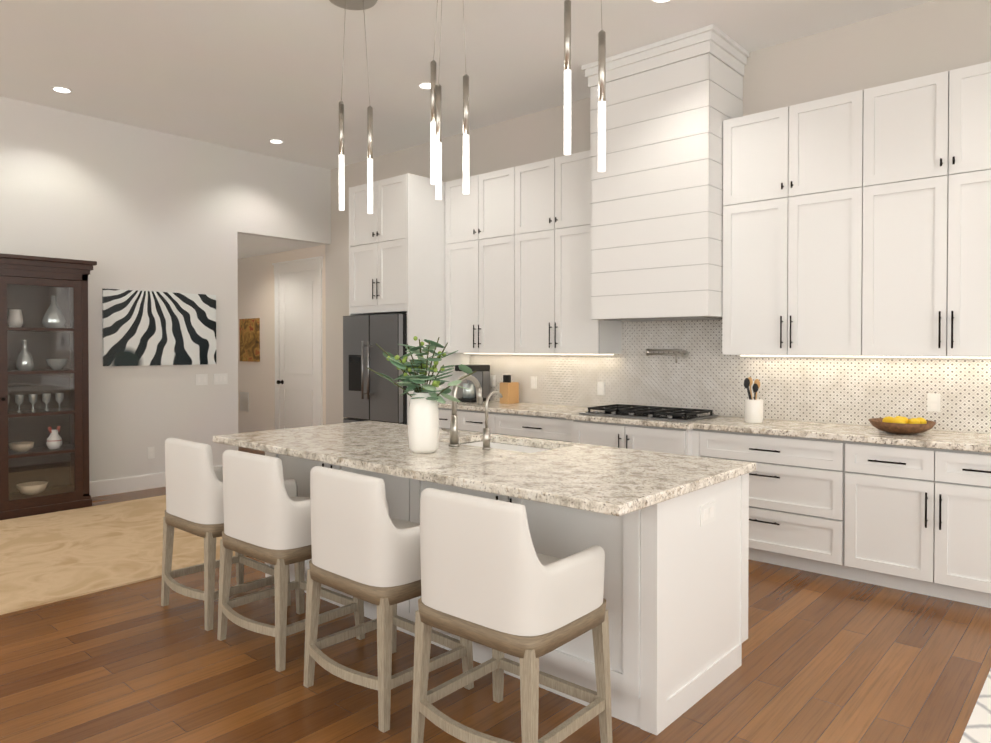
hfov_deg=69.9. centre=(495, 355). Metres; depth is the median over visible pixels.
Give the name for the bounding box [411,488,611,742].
stool
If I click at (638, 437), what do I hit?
base cabinet
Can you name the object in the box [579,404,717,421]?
gas cooktop
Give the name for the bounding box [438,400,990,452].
countertop
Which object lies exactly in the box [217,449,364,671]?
stool
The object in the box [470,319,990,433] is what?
tile backsplash
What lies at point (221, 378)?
switch plate
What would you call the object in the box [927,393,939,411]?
outlet
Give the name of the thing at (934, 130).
upper cabinet
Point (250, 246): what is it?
ceiling
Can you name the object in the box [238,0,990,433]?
wall
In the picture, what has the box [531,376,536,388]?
outlet
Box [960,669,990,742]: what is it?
runner rug
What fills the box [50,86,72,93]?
recessed light
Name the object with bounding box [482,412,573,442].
base cabinet
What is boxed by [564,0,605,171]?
pendant light
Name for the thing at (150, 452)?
outlet
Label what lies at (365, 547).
stool
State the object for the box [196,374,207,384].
switch plate
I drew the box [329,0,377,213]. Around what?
pendant light
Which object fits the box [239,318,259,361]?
framed picture
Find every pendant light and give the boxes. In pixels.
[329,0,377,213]
[430,0,468,199]
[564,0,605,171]
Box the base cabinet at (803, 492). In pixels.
[702,429,857,580]
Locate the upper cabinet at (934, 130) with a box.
[873,61,990,358]
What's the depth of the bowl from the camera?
4.35 m
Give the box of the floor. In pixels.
[0,447,990,742]
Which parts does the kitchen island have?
kitchen island top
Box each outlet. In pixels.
[147,446,154,458]
[490,375,494,386]
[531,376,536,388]
[597,382,604,394]
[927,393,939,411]
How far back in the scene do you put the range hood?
5.23 m
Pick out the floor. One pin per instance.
(830, 659)
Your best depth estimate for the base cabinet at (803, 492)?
4.56 m
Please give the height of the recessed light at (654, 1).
0.005 m
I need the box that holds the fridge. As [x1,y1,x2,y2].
[343,313,406,424]
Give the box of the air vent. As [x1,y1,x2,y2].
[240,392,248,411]
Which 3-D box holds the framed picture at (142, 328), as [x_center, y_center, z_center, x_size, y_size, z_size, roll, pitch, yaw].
[-3.462,-0.285,7.368,0.027,0.760,1.150,1,1,42]
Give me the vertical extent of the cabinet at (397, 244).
3.100 m
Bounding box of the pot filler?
[646,349,688,362]
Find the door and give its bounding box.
[272,256,322,429]
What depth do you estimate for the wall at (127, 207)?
7.26 m
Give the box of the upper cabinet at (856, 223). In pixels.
[722,87,876,356]
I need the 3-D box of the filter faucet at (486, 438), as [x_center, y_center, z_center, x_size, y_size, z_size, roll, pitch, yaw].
[-0.002,0.337,3.744,0.073,0.302,0.145,1,1,42]
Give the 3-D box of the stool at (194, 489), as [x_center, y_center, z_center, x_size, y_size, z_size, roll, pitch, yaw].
[-1.533,0.929,3.978,0.576,0.955,0.522,1,1,42]
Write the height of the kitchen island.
0.920 m
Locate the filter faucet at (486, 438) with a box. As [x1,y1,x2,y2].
[482,391,502,449]
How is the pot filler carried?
attached to the tile backsplash
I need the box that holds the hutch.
[0,253,96,519]
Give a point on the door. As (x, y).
(298, 346)
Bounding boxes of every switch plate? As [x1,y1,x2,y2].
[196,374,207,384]
[213,373,227,384]
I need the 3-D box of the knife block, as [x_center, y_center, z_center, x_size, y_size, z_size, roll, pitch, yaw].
[0.132,0.316,6.769,0.110,0.270,0.160,1,1,42]
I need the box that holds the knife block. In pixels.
[500,375,518,403]
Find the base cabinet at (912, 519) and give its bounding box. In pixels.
[858,442,990,607]
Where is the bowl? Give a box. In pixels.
[868,416,935,433]
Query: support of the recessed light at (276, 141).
in the ceiling at (253, 76)
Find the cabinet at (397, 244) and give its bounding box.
[349,173,469,424]
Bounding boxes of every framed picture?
[102,289,215,365]
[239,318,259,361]
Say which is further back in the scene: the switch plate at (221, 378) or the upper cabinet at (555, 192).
the switch plate at (221, 378)
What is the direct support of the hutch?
on the floor
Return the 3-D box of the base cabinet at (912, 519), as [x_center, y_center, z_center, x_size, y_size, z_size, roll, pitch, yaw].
[2.738,0.963,4.264,1.025,0.880,0.627,1,1,42]
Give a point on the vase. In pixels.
(423, 424)
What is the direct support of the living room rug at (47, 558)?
on the floor
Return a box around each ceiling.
[0,0,934,169]
[237,234,322,258]
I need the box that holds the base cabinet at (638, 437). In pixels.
[574,420,701,456]
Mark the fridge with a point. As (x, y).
(369, 395)
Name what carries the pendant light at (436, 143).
hanging from the ceiling at (253, 76)
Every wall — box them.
[0,96,330,481]
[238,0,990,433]
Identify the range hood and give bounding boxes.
[582,24,748,321]
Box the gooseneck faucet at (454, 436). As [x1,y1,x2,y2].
[442,374,482,446]
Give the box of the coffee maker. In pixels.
[455,364,489,401]
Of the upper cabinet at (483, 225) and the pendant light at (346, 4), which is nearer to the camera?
the pendant light at (346, 4)
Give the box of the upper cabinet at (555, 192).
[521,150,621,354]
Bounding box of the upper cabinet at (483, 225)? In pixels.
[445,165,520,353]
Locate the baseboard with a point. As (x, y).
(123, 485)
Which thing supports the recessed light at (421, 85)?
in the ceiling at (253, 76)
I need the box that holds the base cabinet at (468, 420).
[438,408,483,432]
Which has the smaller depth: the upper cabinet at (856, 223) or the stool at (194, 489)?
the stool at (194, 489)
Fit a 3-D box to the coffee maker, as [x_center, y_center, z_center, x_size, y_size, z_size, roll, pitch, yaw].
[-0.228,0.268,7.035,0.220,0.360,0.280,1,1,42]
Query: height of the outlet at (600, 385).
0.116 m
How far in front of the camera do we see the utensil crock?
5.00 m
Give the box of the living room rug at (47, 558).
[0,495,245,614]
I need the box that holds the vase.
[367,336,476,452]
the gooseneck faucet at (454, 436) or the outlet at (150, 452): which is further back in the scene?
the outlet at (150, 452)
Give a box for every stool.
[161,438,290,630]
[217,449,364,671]
[304,466,473,732]
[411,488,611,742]
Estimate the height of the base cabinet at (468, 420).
0.880 m
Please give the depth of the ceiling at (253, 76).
5.42 m
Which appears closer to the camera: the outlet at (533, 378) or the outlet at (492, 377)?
the outlet at (533, 378)
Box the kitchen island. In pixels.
[213,421,755,734]
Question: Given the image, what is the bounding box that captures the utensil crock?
[744,377,762,422]
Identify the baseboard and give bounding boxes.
[89,465,222,496]
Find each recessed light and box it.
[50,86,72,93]
[268,139,283,143]
[417,82,430,89]
[650,0,672,3]

